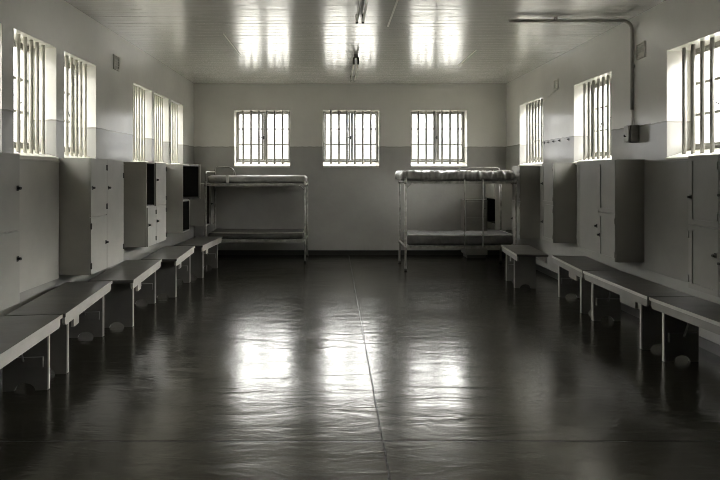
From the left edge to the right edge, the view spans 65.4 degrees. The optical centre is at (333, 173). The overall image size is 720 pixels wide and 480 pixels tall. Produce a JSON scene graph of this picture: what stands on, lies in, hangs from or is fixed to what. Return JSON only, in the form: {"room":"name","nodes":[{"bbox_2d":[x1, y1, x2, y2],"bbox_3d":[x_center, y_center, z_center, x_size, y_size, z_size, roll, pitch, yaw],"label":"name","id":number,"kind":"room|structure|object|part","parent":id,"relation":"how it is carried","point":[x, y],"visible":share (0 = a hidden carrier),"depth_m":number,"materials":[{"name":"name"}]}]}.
{"room":"prison interior","nodes":[
{"label":"prison interior","id":0,"kind":"room"},
{"bbox_2d":[0,0,193,316],"bbox_3d":[-2.870,-0.085,4.585,0.360,3.330,12.370,0,0,0],"label":"wall","id":1,"kind":"structure","parent":0,"point":[63,29],"depth_m":6.33,"materials":[{"name":"paint"}]},
{"bbox_2d":[0,152,21,310],"bbox_3d":[-2.513,0.410,3.780,0.347,1.130,0.881,0,0,0],"label":"locker","id":2,"kind":"object","parent":1,"relation":"attached to","point":[10,188],"visible":1,"depth_m":4.08,"materials":[{"name":"grey metal"}]},
{"bbox_3d":[-2.375,0.700,4.000,0.018,0.544,0.434,0,0,0],"label":"door","id":3,"kind":"part","parent":2,"relation":"part of","materials":[{"name":"grey paint"}]},
{"bbox_3d":[-2.375,0.135,4.000,0.018,0.574,0.434,0,0,0],"label":"door","id":4,"kind":"part","parent":2,"relation":"part of","materials":[{"name":"grey paint"}]},
{"bbox_2d":[13,31,58,160],"bbox_3d":[-2.859,-0.681,5.062,0.382,1.108,0.725,0,0,0],"label":"window","id":5,"kind":"structure","parent":1,"relation":"in","point":[25,148],"depth_m":5.10,"materials":[{"name":"white paint"}]},
{"bbox_3d":[-2.940,-0.733,5.062,0.030,0.985,0.725,0,0,0],"label":"frame","id":6,"kind":"part","parent":5,"relation":"part of","materials":[{"name":"metal"}]},
{"bbox_3d":[-2.859,-0.183,5.062,0.382,0.113,0.723,0,0,0],"label":"sill","id":7,"kind":"part","parent":5,"relation":"part of","materials":[{"name":"white paint"}]},
{"bbox_2d":[17,159,59,292],"bbox_3d":[-2.671,0.440,4.835,0.031,1.140,1.190,0,0,0],"label":"locker","id":8,"kind":"object","parent":1,"relation":"attached to","point":[39,179],"visible":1,"depth_m":5.07,"materials":[{"name":"metal"}]},
{"bbox_3d":[-2.671,-0.121,4.835,0.031,0.018,1.190,0,0,0],"label":"rail","id":9,"kind":"part","parent":8,"relation":"part of","materials":[{"name":"metal"}]},
{"bbox_2d":[64,55,89,157],"bbox_3d":[-2.859,-0.681,5.957,0.382,1.108,0.745,0,0,0],"label":"window","id":10,"kind":"structure","parent":1,"relation":"in","point":[72,151],"depth_m":6.00,"materials":[{"name":"white paint"}]},
{"bbox_3d":[-2.940,-0.733,5.957,0.030,0.985,0.745,0,0,0],"label":"frame","id":11,"kind":"part","parent":10,"relation":"part of","materials":[{"name":"metal"}]},
{"bbox_3d":[-2.859,-0.183,5.957,0.382,0.113,0.743,0,0,0],"label":"sill","id":12,"kind":"part","parent":10,"relation":"part of","materials":[{"name":"white paint"}]},
{"bbox_2d":[59,158,123,274],"bbox_3d":[-2.513,0.415,5.875,0.347,1.140,0.872,0,0,0],"label":"locker","id":13,"kind":"object","parent":1,"relation":"attached to","point":[90,189],"visible":1,"depth_m":5.45,"materials":[{"name":"grey metal"}]},
{"bbox_3d":[-2.375,0.705,5.645,0.018,0.554,0.384,0,0,0],"label":"door","id":14,"kind":"part","parent":13,"relation":"part of","materials":[{"name":"grey paint"}]},
{"bbox_3d":[-2.375,0.135,5.645,0.018,0.574,0.384,0,0,0],"label":"door","id":15,"kind":"part","parent":13,"relation":"part of","materials":[{"name":"grey paint"}]},
{"bbox_3d":[-2.375,0.415,6.070,0.018,1.134,0.454,0,0,0],"label":"door","id":16,"kind":"part","parent":13,"relation":"part of","materials":[{"name":"grey paint"}]},
{"bbox_2d":[113,54,119,70],"bbox_3d":[-2.682,-1.370,6.900,0.016,0.180,0.170,0,0,0],"label":"air vent","id":17,"kind":"object","parent":1,"relation":"in","point":[116,59],"visible":1,"depth_m":6.91,"materials":[{"name":"grey metal"}]},
{"bbox_2d":[123,164,123,253],"bbox_3d":[-2.671,0.440,6.710,0.031,1.140,0.780,0,0,0],"label":"backboard","id":18,"kind":"object","parent":1,"relation":"attached to","point":[123,164],"visible":0.18,"depth_m":7.09,"materials":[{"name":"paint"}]},
{"bbox_2d":[133,85,147,161],"bbox_3d":[-2.859,-0.681,7.880,0.382,1.108,0.760,0,0,0],"label":"window","id":19,"kind":"structure","parent":1,"relation":"in","point":[141,93],"depth_m":7.92,"materials":[{"name":"white paint"}]},
{"bbox_2d":[123,162,166,246],"bbox_3d":[-2.513,0.388,7.516,0.347,1.085,0.791,0,0,0],"label":"locker","id":20,"kind":"object","parent":1,"relation":"attached to","point":[145,197],"visible":0.96,"depth_m":7.12,"materials":[{"name":"grey paint"}]},
{"bbox_3d":[-2.375,0.677,7.285,0.018,0.499,0.324,0,0,0],"label":"door","id":21,"kind":"part","parent":20,"relation":"part of","materials":[{"name":"grey paint"}]},
{"bbox_3d":[-2.375,0.135,7.675,0.018,0.574,0.444,0,0,0],"label":"door","id":22,"kind":"part","parent":20,"relation":"part of","materials":[{"name":"grey paint"}]},
{"bbox_3d":[-2.375,0.677,7.675,0.018,0.499,0.444,0,0,0],"label":"door","id":23,"kind":"part","parent":20,"relation":"part of","materials":[{"name":"grey paint"}]},
{"bbox_2d":[154,94,167,163],"bbox_3d":[-2.859,-0.681,8.745,0.382,1.108,0.730,0,0,0],"label":"window","id":24,"kind":"structure","parent":1,"relation":"in","point":[158,101],"depth_m":8.79,"materials":[{"name":"white paint"}]},
{"bbox_2d":[171,102,178,163],"bbox_3d":[-2.859,-0.681,9.607,0.382,1.108,0.755,0,0,0],"label":"window","id":25,"kind":"structure","parent":1,"relation":"in","point":[174,107],"depth_m":9.66,"materials":[{"name":"white paint"}]},
{"bbox_2d":[166,164,200,232],"bbox_3d":[-2.526,0.380,9.380,0.323,1.100,1.100,0,0,0],"label":"locker","id":26,"kind":"object","parent":1,"relation":"attached to","point":[183,181],"visible":0.9,"depth_m":8.83,"materials":[{"name":"grey paint"}]},
{"bbox_3d":[-2.526,0.135,9.921,0.321,0.610,0.018,0,0,0],"label":"panel","id":27,"kind":"part","parent":26,"relation":"part of","materials":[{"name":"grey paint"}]},
{"bbox_2d":[190,183,213,225],"bbox_3d":[-2.475,0.555,10.405,0.422,0.770,0.611,0,0,0],"label":"locker","id":28,"kind":"object","parent":1,"relation":"attached to","point":[197,206],"visible":0.55,"depth_m":10.10,"materials":[{"name":"grey paint"}]},
{"bbox_3d":[-2.300,0.555,10.560,0.018,0.764,0.274,0,0,0],"label":"door","id":29,"kind":"part","parent":28,"relation":"part of","materials":[{"name":"grey paint"}]},
{"bbox_2d":[194,84,505,249],"bbox_3d":[0.310,-0.085,10.950,6.720,3.330,0.360,0,0,0],"label":"wall","id":30,"kind":"structure","parent":0,"point":[350,208],"depth_m":10.77,"materials":[{"name":"paint"}]},
{"bbox_2d":[234,111,289,166],"bbox_3d":[-1.380,-0.681,10.939,1.070,1.108,0.382,0,0,0],"label":"window","id":31,"kind":"structure","parent":30,"relation":"in","point":[264,161],"depth_m":10.89,"materials":[{"name":"white paint"}]},
{"bbox_3d":[-1.380,-0.183,10.939,1.068,0.113,0.382,0,0,0],"label":"sill","id":32,"kind":"part","parent":31,"relation":"part of","materials":[{"name":"white paint"}]},
{"bbox_2d":[323,111,378,166],"bbox_3d":[0.328,-0.681,10.939,1.080,1.108,0.382,0,0,0],"label":"window","id":33,"kind":"structure","parent":30,"relation":"in","point":[349,161],"depth_m":10.95,"materials":[{"name":"white paint"}]},
{"bbox_3d":[0.328,-0.183,10.939,1.078,0.113,0.382,0,0,0],"label":"sill","id":34,"kind":"part","parent":33,"relation":"part of","materials":[{"name":"white paint"}]},
{"bbox_2d":[218,250,505,254],"bbox_3d":[0.310,1.512,10.764,5.976,0.095,0.012,0,0,0],"label":"baseboard","id":35,"kind":"structure","parent":30,"relation":"attached to","point":[220,252],"depth_m":10.76,"materials":[{"name":"black paint"}]},
{"bbox_2d":[411,111,466,166],"bbox_3d":[2.020,-0.681,10.939,1.080,1.108,0.382,0,0,0],"label":"window","id":36,"kind":"structure","parent":30,"relation":"in","point":[435,162],"depth_m":10.86,"materials":[{"name":"white paint"}]},
{"bbox_3d":[2.020,-0.183,10.939,1.078,0.113,0.382,0,0,0],"label":"sill","id":37,"kind":"part","parent":36,"relation":"part of","materials":[{"name":"white paint"}]},
{"bbox_2d":[0,255,719,479],"bbox_3d":[0.310,1.660,4.585,6.720,0.200,13.090,0,0,0],"label":"floor","id":38,"kind":"structure","parent":0,"point":[258,367],"depth_m":4.09,"materials":[{"name":"black concrete"}]},
{"bbox_2d":[0,315,62,391],"bbox_3d":[-2.179,1.304,3.517,0.436,0.513,1.285,0,0,-6],"label":"bench","id":39,"kind":"object","parent":38,"relation":"on","point":[24,340],"visible":1,"depth_m":4.01,"materials":[{"name":"paint"}]},
{"bbox_3d":[-2.225,1.319,4.041,0.305,0.481,0.028,0,0,-6],"label":"leg","id":40,"kind":"part","parent":39,"relation":"part of","materials":[{"name":"paint"}]},
{"bbox_3d":[-2.182,1.063,3.517,0.430,0.030,1.281,0,0,-6],"label":"seat","id":41,"kind":"part","parent":39,"relation":"part of","materials":[{"name":"grey wood"}]},
{"bbox_2d":[5,281,111,373],"bbox_3d":[-2.308,1.304,4.821,0.436,0.513,1.310,0,0,-7],"label":"bench","id":42,"kind":"object","parent":38,"relation":"on","point":[81,304],"visible":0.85,"depth_m":4.68,"materials":[{"name":"paint"}]},
{"bbox_3d":[-2.311,1.063,4.820,0.430,0.030,1.306,0,0,-7],"label":"seat","id":43,"kind":"part","parent":42,"relation":"part of","materials":[{"name":"grey wood"}]},
{"bbox_3d":[-2.245,1.319,4.366,0.305,0.481,0.028,0,0,-7],"label":"leg","id":44,"kind":"part","parent":42,"relation":"part of","materials":[{"name":"paint"}]},
{"bbox_3d":[-2.371,1.319,5.356,0.305,0.481,0.028,0,0,-7],"label":"leg","id":45,"kind":"part","parent":42,"relation":"part of","materials":[{"name":"paint"}]},
{"bbox_2d":[89,259,161,327],"bbox_3d":[-2.263,1.304,6.184,0.436,0.513,1.351,0,0,-6],"label":"bench","id":46,"kind":"object","parent":38,"relation":"on","point":[133,281],"visible":0.98,"depth_m":5.71,"materials":[{"name":"paint"}]},
{"bbox_3d":[-2.211,1.319,5.708,0.305,0.481,0.028,0,0,-6],"label":"leg","id":47,"kind":"part","parent":46,"relation":"part of","materials":[{"name":"paint"}]},
{"bbox_3d":[-2.265,1.063,6.184,0.430,0.030,1.347,0,0,-6],"label":"seat","id":48,"kind":"part","parent":46,"relation":"part of","materials":[{"name":"grey wood"}]},
{"bbox_3d":[-2.313,1.319,6.741,0.305,0.481,0.028,0,0,-6],"label":"leg","id":49,"kind":"part","parent":46,"relation":"part of","materials":[{"name":"paint"}]},
{"bbox_2d":[141,246,194,297],"bbox_3d":[-2.196,1.304,7.518,0.436,0.513,1.272,0,0,-4],"label":"bench","id":50,"kind":"object","parent":38,"relation":"on","point":[175,264],"visible":0.92,"depth_m":7.08,"materials":[{"name":"paint"}]},
{"bbox_3d":[-2.161,1.319,7.079,0.305,0.481,0.028,0,0,-4],"label":"leg","id":51,"kind":"part","parent":50,"relation":"part of","materials":[{"name":"paint"}]},
{"bbox_3d":[-2.200,1.063,7.517,0.430,0.030,1.268,0,0,-4],"label":"seat","id":52,"kind":"part","parent":50,"relation":"part of","materials":[{"name":"grey wood"}]},
{"bbox_3d":[-2.229,1.319,8.037,0.305,0.481,0.028,0,0,-4],"label":"leg","id":53,"kind":"part","parent":50,"relation":"part of","materials":[{"name":"paint"}]},
{"bbox_2d":[174,236,221,277],"bbox_3d":[-2.112,1.304,8.799,0.436,0.513,1.185,0,0,2],"label":"bench","id":54,"kind":"object","parent":38,"relation":"on","point":[205,253],"visible":0.89,"depth_m":8.57,"materials":[{"name":"paint"}]},
{"bbox_3d":[-2.124,1.319,8.403,0.305,0.481,0.028,0,0,2],"label":"leg","id":55,"kind":"part","parent":54,"relation":"part of","materials":[{"name":"paint"}]},
{"bbox_3d":[-2.115,1.063,8.799,0.430,0.030,1.181,0,0,2],"label":"seat","id":56,"kind":"part","parent":54,"relation":"part of","materials":[{"name":"grey wood"}]},
{"bbox_3d":[-2.087,1.319,9.275,0.305,0.481,0.028,0,0,2],"label":"leg","id":57,"kind":"part","parent":54,"relation":"part of","materials":[{"name":"paint"}]},
{"bbox_2d":[204,166,308,262],"bbox_3d":[-1.387,0.705,10.270,1.804,1.710,0.830,0,0,0],"label":"bunk bed","id":58,"kind":"object","parent":38,"relation":"on","point":[305,184],"visible":0.71,"depth_m":9.88,"materials":[{"name":"paint"}]},
{"bbox_3d":[-2.265,0.839,9.880,0.037,1.418,0.038,0,0,0],"label":"post","id":59,"kind":"part","parent":58,"relation":"part of","materials":[{"name":"metal"}]},
{"bbox_3d":[-2.265,0.839,10.660,0.037,1.418,0.038,0,0,0],"label":"post","id":60,"kind":"part","parent":58,"relation":"part of","materials":[{"name":"metal"}]},
{"bbox_3d":[-1.387,0.189,9.890,1.717,0.043,0.028,0,0,0],"label":"rail","id":61,"kind":"part","parent":58,"relation":"part of","materials":[{"name":"metal"}]},
{"bbox_2d":[208,228,303,238],"bbox_3d":[-1.388,1.091,10.269,1.706,0.129,0.731,0,0,0],"label":"mattress","id":62,"kind":"object","parent":58,"relation":"on","point":[224,233],"visible":0.96,"depth_m":9.92,"materials":[{"name":"fabric"}]},
{"bbox_2d":[208,175,307,182],"bbox_3d":[-1.373,0.093,10.270,1.759,0.151,0.758,0,0,0],"label":"mattress","id":63,"kind":"object","parent":58,"relation":"on","point":[213,178],"visible":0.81,"depth_m":9.91,"materials":[{"name":"grey fabric"}]},
{"bbox_3d":[-1.387,1.179,9.890,1.717,0.043,0.028,0,0,0],"label":"rail","id":64,"kind":"part","parent":58,"relation":"part of","materials":[{"name":"metal"}]},
{"bbox_3d":[-0.510,0.839,9.880,0.037,1.418,0.038,0,0,0],"label":"post","id":65,"kind":"part","parent":58,"relation":"part of","materials":[{"name":"metal"}]},
{"bbox_3d":[-0.510,0.839,10.660,0.037,1.418,0.038,0,0,0],"label":"post","id":66,"kind":"part","parent":58,"relation":"part of","materials":[{"name":"metal"}]},
{"bbox_2d":[398,167,516,270],"bbox_3d":[2.042,0.718,9.429,1.824,1.683,0.872,0,0,0],"label":"bunk bed","id":67,"kind":"object","parent":38,"relation":"on","point":[405,182],"visible":0.66,"depth_m":9.02,"materials":[{"name":"paint"}]},
{"bbox_3d":[1.155,0.804,9.840,0.037,1.488,0.038,0,0,0],"label":"post","id":68,"kind":"part","parent":67,"relation":"part of","materials":[{"name":"metal"}]},
{"bbox_3d":[1.155,0.804,9.020,0.037,1.488,0.038,0,0,0],"label":"post","id":69,"kind":"part","parent":67,"relation":"part of","materials":[{"name":"metal"}]},
{"bbox_3d":[2.042,1.179,9.030,1.737,0.043,0.028,0,0,0],"label":"rail","id":70,"kind":"part","parent":67,"relation":"part of","materials":[{"name":"metal"}]},
{"bbox_2d":[395,170,514,180],"bbox_3d":[1.995,0.018,9.427,1.907,0.184,0.811,0,0,0],"label":"mattress","id":71,"kind":"object","parent":67,"relation":"on","point":[427,175],"visible":0.98,"depth_m":9.05,"materials":[{"name":"grey fabric"}]},
{"bbox_2d":[402,230,513,244],"bbox_3d":[2.044,1.062,9.431,1.751,0.187,0.779,0,0,0],"label":"mattress","id":72,"kind":"object","parent":67,"relation":"on","point":[414,237],"visible":0.98,"depth_m":9.06,"materials":[{"name":"fabric"}]},
{"bbox_3d":[2.042,0.134,9.030,1.737,0.043,0.028,0,0,0],"label":"rail","id":73,"kind":"part","parent":67,"relation":"part of","materials":[{"name":"metal"}]},
{"bbox_3d":[2.100,0.642,9.004,0.021,1.105,0.022,0,0,0],"label":"ladder rail","id":74,"kind":"part","parent":67,"relation":"part of","materials":[{"name":"metal"}]},
{"bbox_3d":[2.395,0.642,9.004,0.021,1.105,0.022,0,0,0],"label":"ladder rail","id":75,"kind":"part","parent":67,"relation":"part of","materials":[{"name":"metal"}]},
{"bbox_3d":[2.930,0.804,9.840,0.037,1.488,0.038,0,0,0],"label":"post","id":76,"kind":"part","parent":67,"relation":"part of","materials":[{"name":"metal"}]},
{"bbox_3d":[2.930,0.804,9.020,0.037,1.488,0.038,0,0,0],"label":"post","id":77,"kind":"part","parent":67,"relation":"part of","materials":[{"name":"metal"}]},
{"bbox_2d":[461,199,486,257],"bbox_3d":[2.640,1.020,10.534,0.400,1.080,0.432,0,0,0],"label":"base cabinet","id":78,"kind":"object","parent":38,"relation":"on","point":[473,207],"visible":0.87,"depth_m":10.34,"materials":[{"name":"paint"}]},
{"bbox_3d":[2.640,0.640,10.351,0.370,0.260,0.017,0,0,0],"label":"door","id":79,"kind":"part","parent":78,"relation":"part of","materials":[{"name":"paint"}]},
{"bbox_3d":[2.640,1.130,10.351,0.370,0.660,0.017,0,0,0],"label":"door","id":80,"kind":"part","parent":78,"relation":"part of","materials":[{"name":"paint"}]},
{"bbox_2d":[501,245,547,288],"bbox_3d":[2.629,1.304,7.781,0.406,0.513,1.008,0,0,5],"label":"bench","id":81,"kind":"object","parent":38,"relation":"on","point":[520,259],"visible":1,"depth_m":7.64,"materials":[{"name":"paint"}]},
{"bbox_3d":[2.661,1.319,8.168,0.275,0.481,0.028,0,0,5],"label":"leg","id":82,"kind":"part","parent":81,"relation":"part of","materials":[{"name":"paint"}]},
{"bbox_3d":[2.632,1.063,7.781,0.400,0.030,1.004,0,0,5],"label":"seat","id":83,"kind":"part","parent":81,"relation":"part of","materials":[{"name":"grey wood"}]},
{"bbox_3d":[2.612,1.319,7.654,0.275,0.481,0.028,0,0,5],"label":"leg","id":84,"kind":"part","parent":81,"relation":"part of","materials":[{"name":"paint"}]},
{"bbox_3d":[2.812,1.119,7.764,0.022,0.079,0.944,0,0,5],"label":"rail","id":85,"kind":"part","parent":81,"relation":"part of","materials":[{"name":"paint"}]},
{"bbox_2d":[552,255,619,313],"bbox_3d":[2.956,1.304,6.630,0.416,0.513,1.129,0,0,6],"label":"bench","id":86,"kind":"object","parent":38,"relation":"on","point":[571,279],"visible":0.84,"depth_m":6.56,"materials":[{"name":"paint"}]},
{"bbox_3d":[2.995,1.319,7.077,0.285,0.481,0.028,0,0,6],"label":"leg","id":87,"kind":"part","parent":86,"relation":"part of","materials":[{"name":"paint"}]},
{"bbox_3d":[2.959,1.063,6.630,0.410,0.030,1.125,0,0,6],"label":"seat","id":88,"kind":"part","parent":86,"relation":"part of","materials":[{"name":"grey wood"}]},
{"bbox_3d":[2.916,1.319,6.264,0.285,0.481,0.028,0,0,6],"label":"leg","id":89,"kind":"part","parent":86,"relation":"part of","materials":[{"name":"paint"}]},
{"bbox_2d":[583,271,693,349],"bbox_3d":[2.892,1.304,5.424,0.416,0.513,1.279,0,0,1],"label":"bench","id":90,"kind":"object","parent":38,"relation":"on","point":[609,288],"visible":0.92,"depth_m":5.26,"materials":[{"name":"paint"}]},
{"bbox_3d":[2.896,1.319,5.948,0.285,0.481,0.028,0,0,1],"label":"leg","id":91,"kind":"part","parent":90,"relation":"part of","materials":[{"name":"paint"}]},
{"bbox_3d":[2.895,1.063,5.424,0.410,0.030,1.275,0,0,1],"label":"seat","id":92,"kind":"part","parent":90,"relation":"part of","materials":[{"name":"grey wood"}]},
{"bbox_3d":[2.881,1.319,4.981,0.285,0.481,0.028,0,0,1],"label":"leg","id":93,"kind":"part","parent":90,"relation":"part of","materials":[{"name":"paint"}]},
{"bbox_2d":[649,297,719,361],"bbox_3d":[2.917,1.304,4.112,0.416,0.513,1.330,0,0,-3],"label":"bench","id":94,"kind":"object","parent":38,"relation":"on","point":[682,317],"visible":1,"depth_m":4.63,"materials":[{"name":"paint"}]},
{"bbox_3d":[2.888,1.319,4.660,0.285,0.481,0.028,0,0,-3],"label":"leg","id":95,"kind":"part","parent":94,"relation":"part of","materials":[{"name":"paint"}]},
{"bbox_3d":[2.920,1.063,4.112,0.410,0.030,1.326,0,0,-3],"label":"seat","id":96,"kind":"part","parent":94,"relation":"part of","materials":[{"name":"grey wood"}]},
{"bbox_2d":[64,0,665,83],"bbox_3d":[0.310,-1.830,4.585,6.720,0.200,13.090,0,0,0],"label":"ceiling","id":97,"kind":"structure","parent":0,"point":[276,41],"depth_m":7.04,"materials":[{"name":"grey paint"}]},
{"bbox_2d":[223,34,240,55],"bbox_3d":[-1.360,-1.725,7.525,0.014,0.010,1.250,0,0,0],"label":"batten","id":98,"kind":"object","parent":97,"relation":"attached to","point":[223,34],"visible":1,"depth_m":7.44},
{"bbox_2d":[350,54,358,81],"bbox_3d":[0.318,-1.655,8.815,0.092,0.150,1.510,0,0,0],"label":"ceiling lamp","id":99,"kind":"object","parent":97,"relation":"attached to","point":[355,58],"visible":1,"depth_m":8.49,"materials":[{"name":"metal"}]},
{"bbox_2d":[355,0,367,23],"bbox_3d":[0.272,-1.655,5.115,0.092,0.150,1.570,0,0,0],"label":"ceiling lamp","id":100,"kind":"object","parent":97,"relation":"attached to","point":[361,3],"visible":1,"depth_m":5.55,"materials":[{"name":"metal"}]},
{"bbox_2d":[387,0,397,26],"bbox_3d":[0.630,-1.725,5.575,0.020,0.010,1.950,0,0,0],"label":"batten","id":101,"kind":"object","parent":97,"relation":"attached to","point":[395,5],"visible":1,"depth_m":6.00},
{"bbox_2d":[506,0,719,344],"bbox_3d":[3.490,-0.085,4.585,0.360,3.330,12.370,0,0,0],"label":"wall","id":102,"kind":"structure","parent":0,"point":[670,26],"depth_m":6.34,"materials":[{"name":"paint"}]},
{"bbox_2d":[485,184,511,229],"bbox_3d":[3.099,0.590,10.400,0.415,0.840,0.600,0,0,0],"label":"locker","id":103,"kind":"object","parent":102,"relation":"attached to","point":[492,191],"visible":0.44,"depth_m":10.10,"materials":[{"name":"grey metal"}]},
{"bbox_3d":[2.900,0.305,10.400,0.018,0.264,0.594,0,0,0],"label":"door","id":104,"kind":"part","parent":103,"relation":"part of","materials":[{"name":"grey paint"}]},
{"bbox_3d":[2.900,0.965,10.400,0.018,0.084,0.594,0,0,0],"label":"door","id":105,"kind":"part","parent":103,"relation":"part of","materials":[{"name":"grey paint"}]},
{"bbox_2d":[511,166,539,238],"bbox_3d":[3.132,0.455,9.190,0.347,1.170,0.421,0,0,0],"label":"locker","id":106,"kind":"object","parent":102,"relation":"attached to","point":[528,177],"visible":0.82,"depth_m":8.99,"materials":[{"name":"grey paint"}]},
{"bbox_3d":[2.994,0.740,9.195,0.019,0.594,0.404,0,0,0],"label":"door","id":107,"kind":"part","parent":106,"relation":"part of","materials":[{"name":"grey paint"}]},
{"bbox_3d":[2.994,0.155,9.195,0.019,0.564,0.404,0,0,0],"label":"door","id":108,"kind":"part","parent":106,"relation":"part of","materials":[{"name":"grey paint"}]},
{"bbox_2d":[518,99,542,165],"bbox_3d":[3.479,-0.681,9.428,0.382,1.108,1.115,0,0,0],"label":"window","id":109,"kind":"structure","parent":102,"relation":"in","point":[536,161],"depth_m":9.55,"materials":[{"name":"white paint"}]},
{"bbox_3d":[3.479,-0.183,9.428,0.382,0.113,1.113,0,0,0],"label":"sill","id":110,"kind":"part","parent":109,"relation":"part of","materials":[{"name":"white paint"}]},
{"bbox_2d":[553,79,558,89],"bbox_3d":[3.302,-1.330,8.330,0.016,0.150,0.160,0,0,0],"label":"air vent","id":111,"kind":"object","parent":102,"relation":"in","point":[555,82],"visible":1,"depth_m":8.32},
{"bbox_2d":[540,163,576,242],"bbox_3d":[3.132,0.393,7.835,0.347,1.095,0.431,0,0,0],"label":"locker","id":112,"kind":"object","parent":102,"relation":"attached to","point":[559,180],"visible":1,"depth_m":7.63,"materials":[{"name":"grey paint"}]},
{"bbox_3d":[2.994,0.682,7.840,0.019,0.509,0.414,0,0,0],"label":"door","id":113,"kind":"part","parent":112,"relation":"part of","materials":[{"name":"grey paint"}]},
{"bbox_3d":[2.994,0.135,7.840,0.019,0.574,0.414,0,0,0],"label":"door","id":114,"kind":"part","parent":112,"relation":"part of","materials":[{"name":"grey paint"}]},
{"bbox_2d":[508,17,634,124],"bbox_3d":[2.620,-1.135,6.180,1.380,1.190,0.060,0,0,0],"label":"conduit","id":115,"kind":"object","parent":102,"relation":"attached to","point":[555,19],"visible":0.98,"depth_m":6.17,"materials":[{"name":"grey metal"}]},
{"bbox_2d":[572,75,610,164],"bbox_3d":[3.479,-0.681,7.202,0.382,1.108,1.045,0,0,0],"label":"window","id":116,"kind":"structure","parent":102,"relation":"in","point":[592,155],"depth_m":7.32,"materials":[{"name":"white paint"}]},
{"bbox_3d":[3.479,-0.183,7.202,0.382,0.113,1.043,0,0,0],"label":"sill","id":117,"kind":"part","parent":116,"relation":"part of","materials":[{"name":"white paint"}]},
{"bbox_3d":[3.560,-0.733,7.202,0.030,0.985,1.045,0,0,0],"label":"frame","id":118,"kind":"part","parent":116,"relation":"part of","materials":[{"name":"metal"}]},
{"bbox_2d":[576,159,644,261],"bbox_3d":[3.132,0.393,6.415,0.347,1.095,0.952,0,0,0],"label":"locker","id":119,"kind":"object","parent":102,"relation":"attached to","point":[610,193],"visible":0.98,"depth_m":6.02,"materials":[{"name":"grey metal"}]},
{"bbox_3d":[2.994,0.393,6.605,0.019,1.089,0.544,0,0,0],"label":"door","id":120,"kind":"part","parent":119,"relation":"part of","materials":[{"name":"grey paint"}]},
{"bbox_3d":[2.994,0.682,6.140,0.019,0.509,0.374,0,0,0],"label":"door","id":121,"kind":"part","parent":119,"relation":"part of","materials":[{"name":"grey paint"}]},
{"bbox_3d":[2.994,0.135,6.140,0.019,0.574,0.374,0,0,0],"label":"door","id":122,"kind":"part","parent":119,"relation":"part of","materials":[{"name":"grey paint"}]},
{"bbox_2d":[536,264,719,355],"bbox_3d":[3.304,1.512,4.585,0.012,0.095,12.370,0,0,0],"label":"baseboard","id":123,"kind":"structure","parent":102,"relation":"attached to","point":[704,343],"depth_m":6.08,"materials":[{"name":"black paint"}]},
{"bbox_2d":[624,125,638,142],"bbox_3d":[3.237,-0.438,6.120,0.147,0.195,0.120,0,0,0],"label":"switch box","id":124,"kind":"object","parent":102,"relation":"attached to","point":[631,132],"visible":1,"depth_m":6.06,"materials":[{"name":"metal"}]},
{"bbox_3d":[3.200,-0.438,6.120,0.020,0.175,0.104,0,0,0],"label":"lid","id":125,"kind":"part","parent":124,"relation":"part of","materials":[{"name":"grey metal"}]},
{"bbox_2d":[636,41,645,59],"bbox_3d":[3.302,-1.330,6.030,0.016,0.170,0.170,0,0,0],"label":"air vent","id":126,"kind":"object","parent":102,"relation":"in","point":[640,47],"visible":1,"depth_m":6.02,"materials":[{"name":"grey metal"}]},
{"bbox_2d":[643,159,690,282],"bbox_3d":[3.292,0.433,5.335,0.031,1.153,1.190,0,0,0],"label":"locker","id":127,"kind":"object","parent":102,"relation":"attached to","point":[666,224],"visible":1,"depth_m":5.52,"materials":[{"name":"metal"}]},
{"bbox_3d":[3.292,-0.134,5.335,0.031,0.018,1.190,0,0,0],"label":"rail","id":128,"kind":"part","parent":127,"relation":"part of","materials":[{"name":"metal"}]},
{"bbox_2d":[665,37,719,159],"bbox_3d":[3.479,-0.681,5.035,0.382,1.108,1.070,0,0,0],"label":"window","id":129,"kind":"structure","parent":102,"relation":"in","point":[703,148],"depth_m":5.29,"materials":[{"name":"white paint"}]},
{"bbox_3d":[3.479,-0.183,5.035,0.382,0.113,1.068,0,0,0],"label":"sill","id":130,"kind":"part","parent":129,"relation":"part of","materials":[{"name":"white paint"}]},
{"bbox_3d":[3.560,-0.733,5.035,0.030,0.985,1.070,0,0,0],"label":"frame","id":131,"kind":"part","parent":129,"relation":"part of","materials":[{"name":"metal"}]},
{"bbox_2d":[687,154,719,297],"bbox_3d":[3.132,0.403,4.285,0.347,1.115,0.892,0,0,0],"label":"locker","id":132,"kind":"object","parent":102,"relation":"attached to","point":[703,234],"visible":1,"depth_m":4.51,"materials":[{"name":"grey metal"}]},
{"bbox_3d":[2.994,0.693,4.535,0.019,0.529,0.364,0,0,0],"label":"door","id":133,"kind":"part","parent":132,"relation":"part of","materials":[{"name":"grey paint"}]},
{"bbox_3d":[2.994,0.135,4.535,0.019,0.574,0.364,0,0,0],"label":"door","id":134,"kind":"part","parent":132,"relation":"part of","materials":[{"name":"grey paint"}]},
{"bbox_3d":[2.994,0.693,4.100,0.019,0.529,0.494,0,0,0],"label":"door","id":135,"kind":"part","parent":132,"relation":"part of","materials":[{"name":"grey paint"}]},
{"bbox_3d":[2.994,0.135,4.100,0.019,0.574,0.494,0,0,0],"label":"door","id":136,"kind":"part","parent":132,"relation":"part of","materials":[{"name":"grey paint"}]}
]}

